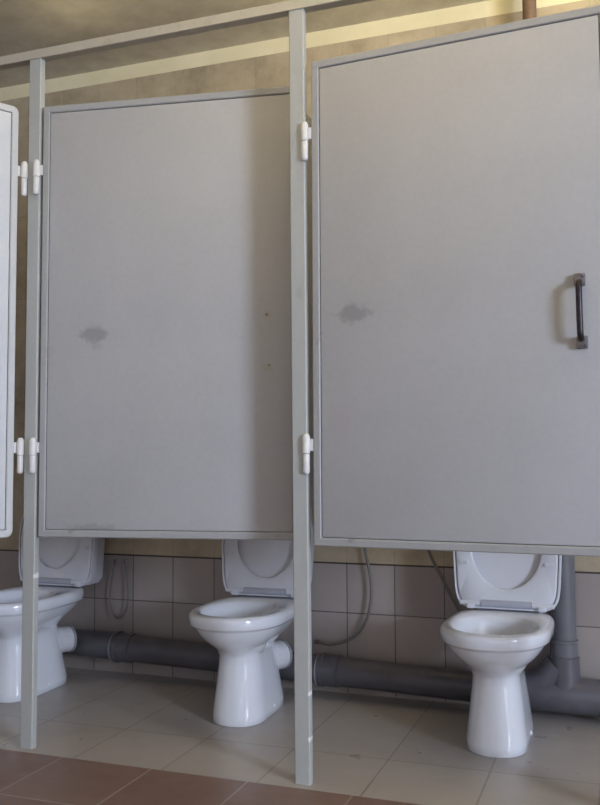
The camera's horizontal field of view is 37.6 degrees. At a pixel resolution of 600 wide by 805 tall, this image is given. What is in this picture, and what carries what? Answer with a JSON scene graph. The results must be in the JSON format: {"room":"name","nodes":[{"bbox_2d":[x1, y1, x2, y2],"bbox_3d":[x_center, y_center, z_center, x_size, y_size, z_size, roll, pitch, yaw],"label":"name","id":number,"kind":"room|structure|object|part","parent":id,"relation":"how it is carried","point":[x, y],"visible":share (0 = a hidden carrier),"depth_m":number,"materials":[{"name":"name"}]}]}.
{"room":"public restroom","nodes":[
{"label":"public restroom","id":0,"kind":"room"},
{"bbox_2d":[0,0,488,87],"bbox_3d":[0.204,-1.899,-0.467,10.240,0.120,8.092,-2,-4,20],"label":"ceiling","id":1,"kind":"structure","parent":0,"point":[25,25],"depth_m":3.68,"materials":[{"name":"beige paint"}]},
{"bbox_2d":[522,0,536,19],"bbox_3d":[0.875,-1.330,3.345,0.052,0.555,0.052,-2,-4,20],"label":"pipe","id":2,"kind":"object","parent":1,"relation":"attached to","point":[528,6],"visible":0.02,"depth_m":3.33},
{"bbox_2d":[0,667,599,804],"bbox_3d":[0.218,0.961,-0.642,10.000,0.100,7.852,-2,-4,20],"label":"floor","id":3,"kind":"structure","parent":0,"point":[103,737],"depth_m":2.81,"materials":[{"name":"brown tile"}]},
{"bbox_2d":[20,58,44,748],"bbox_3d":[-0.899,-0.023,2.966,0.048,2.317,0.026,-2,-4,20],"label":"post","id":4,"kind":"object","parent":3,"relation":"on","point":[37,66],"visible":1,"depth_m":2.95,"materials":[{"name":"metal"}]},
{"bbox_2d":[0,103,27,537],"bbox_3d":[-1.267,-0.296,2.695,0.885,1.458,0.046,3,-5,-42],"label":"door","id":5,"kind":"structure","parent":4,"relation":"attached to","point":[10,170],"depth_m":2.95,"materials":[{"name":"paint"}]},
{"bbox_3d":[-1.280,-0.297,2.686,0.802,1.405,0.009,3,-5,-42],"label":"panel","id":6,"kind":"part","parent":5,"relation":"part of","materials":[{"name":"paint"}]},
{"bbox_3d":[-1.284,-0.297,2.691,0.855,1.458,0.028,3,-5,-42],"label":"door frame","id":7,"kind":"part","parent":5,"relation":"part of","materials":[{"name":"paint"}]},
{"bbox_2d":[29,86,292,539],"bbox_3d":[-0.450,-0.289,2.885,0.915,1.458,0.046,-1,-4,11],"label":"door","id":8,"kind":"structure","parent":4,"relation":"attached to","point":[166,362],"depth_m":2.88,"materials":[{"name":"paint"}]},
{"bbox_2d":[0,513,104,702],"bbox_3d":[-1.103,0.759,3.668,0.382,0.844,0.688,-1,-4,19],"label":"toilet","id":9,"kind":"object","parent":3,"relation":"on","point":[66,564],"visible":0.56,"depth_m":3.67,"materials":[{"name":"white ceramic"}]},
{"bbox_3d":[-1.128,0.978,3.578,0.354,0.397,0.526,-1,-4,19],"label":"bowl","id":10,"kind":"part","parent":9,"relation":"part of","materials":[{"name":"white ceramic"}]},
{"bbox_3d":[-1.055,0.569,3.823,0.360,0.425,0.048,-1,-4,19],"label":"seat","id":11,"kind":"part","parent":9,"relation":"part of","materials":[{"name":"white plastic"}]},
{"bbox_3d":[-1.052,0.569,3.830,0.382,0.445,0.061,-1,-4,19],"label":"lid","id":12,"kind":"part","parent":9,"relation":"part of","materials":[{"name":"white plastic"}]},
{"bbox_2d":[189,506,313,727],"bbox_3d":[-0.178,0.735,3.345,0.382,0.844,0.688,-1,-4,18],"label":"toilet","id":13,"kind":"object","parent":3,"relation":"on","point":[243,628],"visible":0.78,"depth_m":3.24,"materials":[{"name":"white ceramic"}]},
{"bbox_3d":[-0.202,0.953,3.255,0.354,0.397,0.526,-1,-4,18],"label":"bowl","id":14,"kind":"part","parent":13,"relation":"part of","materials":[{"name":"white ceramic"}]},
{"bbox_3d":[-0.132,0.544,3.501,0.360,0.425,0.048,-1,-4,18],"label":"seat","id":15,"kind":"part","parent":13,"relation":"part of","materials":[{"name":"white plastic"}]},
{"bbox_3d":[-0.130,0.545,3.508,0.382,0.445,0.061,-1,-4,18],"label":"lid","id":16,"kind":"part","parent":13,"relation":"part of","materials":[{"name":"white plastic"}]},
{"bbox_2d":[289,8,312,784],"bbox_3d":[0.002,-0.047,2.638,0.057,2.317,0.026,-2,-4,20],"label":"post","id":17,"kind":"object","parent":3,"relation":"on","point":[298,203],"visible":1,"depth_m":2.62,"materials":[{"name":"metal"}]},
{"bbox_2d":[301,5,599,556],"bbox_3d":[0.411,-0.319,2.456,0.885,1.458,0.072,-2,-4,23],"label":"door","id":18,"kind":"structure","parent":17,"relation":"attached to","point":[456,176],"depth_m":2.45,"materials":[{"name":"paint"}]},
{"bbox_3d":[0.736,-0.324,2.317,0.028,0.032,0.018,-2,-4,23],"label":"mounting plate","id":19,"kind":"part","parent":18,"relation":"part of","materials":[{"name":"grey metal"}]},
{"bbox_3d":[0.739,-0.158,2.306,0.028,0.032,0.018,-2,-4,23],"label":"mounting plate","id":20,"kind":"part","parent":18,"relation":"part of","materials":[{"name":"grey metal"}]},
{"bbox_2d":[62,629,599,716],"bbox_3d":[1.715,0.991,2.899,9.592,0.234,0.148,-2,-4,20],"label":"pipe","id":21,"kind":"object","parent":3,"relation":"on","point":[557,685],"visible":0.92,"depth_m":3.37,"materials":[{"name":"grey plastic"}]},
{"bbox_2d":[550,555,578,658],"bbox_3d":[0.951,-0.069,3.242,0.100,1.975,0.100,-2,-4,20],"label":"stack","id":22,"kind":"object","parent":21,"relation":"attached to","point":[564,641],"visible":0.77,"depth_m":3.15,"materials":[{"name":"grey plastic"}]},
{"bbox_2d":[550,638,578,658],"bbox_3d":[0.955,0.885,3.183,0.100,0.062,0.100,-2,-4,20],"label":"socket","id":23,"kind":"object","parent":22,"relation":"attached to","point":[567,648],"depth_m":3.14,"materials":[{"name":"grey plastic"}]},
{"bbox_2d":[440,551,561,757],"bbox_3d":[0.687,0.710,3.014,0.382,0.844,0.688,-2,-4,21],"label":"toilet","id":24,"kind":"object","parent":3,"relation":"on","point":[506,627],"visible":0.79,"depth_m":2.90,"materials":[{"name":"white ceramic"}]},
{"bbox_3d":[0.659,0.929,2.925,0.354,0.397,0.526,-2,-4,21],"label":"bowl","id":25,"kind":"part","parent":24,"relation":"part of","materials":[{"name":"white ceramic"}]},
{"bbox_3d":[0.741,0.519,3.167,0.360,0.425,0.048,-2,-4,21],"label":"seat","id":26,"kind":"part","parent":24,"relation":"part of","materials":[{"name":"white plastic"}]},
{"bbox_3d":[0.744,0.520,3.174,0.382,0.445,0.061,-2,-4,21],"label":"lid","id":27,"kind":"part","parent":24,"relation":"part of","materials":[{"name":"white plastic"}]},
{"bbox_2d":[0,0,599,703],"bbox_3d":[1.578,-0.192,3.180,10.000,2.856,0.120,-2,-4,20],"label":"wall","id":28,"kind":"structure","parent":0,"point":[168,579],"depth_m":3.78,"materials":[{"name":"tile"}]},
{"bbox_2d":[109,559,128,618],"bbox_3d":[-0.800,0.825,3.896,0.099,0.265,0.013,-2,-4,20],"label":"supply hose","id":29,"kind":"object","parent":28,"relation":"attached to","point":[115,560],"visible":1,"depth_m":3.89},
{"bbox_2d":[307,115,313,505],"bbox_3d":[0.179,-0.261,3.120,0.018,1.200,0.956,-2,-4,20],"label":"wall","id":30,"kind":"structure","parent":28,"relation":"attached to","point":[309,161],"depth_m":2.69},
{"bbox_2d":[314,548,372,645],"bbox_3d":[0.174,0.673,3.549,0.246,0.614,0.020,-2,-4,20],"label":"supply hose","id":31,"kind":"object","parent":28,"relation":"attached to","point":[316,641],"visible":0.75,"depth_m":3.51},
{"bbox_2d":[427,550,460,611],"bbox_3d":[0.567,0.609,3.404,0.206,0.506,0.030,-2,-4,26],"label":"supply hose","id":32,"kind":"object","parent":28,"relation":"attached to","point":[428,551],"visible":0.38,"depth_m":3.40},
{"bbox_3d":[4.964,-0.544,-2.289,0.120,2.856,8.092,-2,-4,20],"label":"wall","id":33,"kind":"structure","parent":0,"visible":0},
{"bbox_2d":[0,0,372,69],"bbox_3d":[1.546,-1.261,2.147,9.300,0.031,0.036,-2,-4,20],"label":"rail","id":34,"kind":"object","parent":33,"relation":"attached to","point":[281,9],"visible":1,"depth_m":2.85,"materials":[{"name":"grey metal"}]}
]}

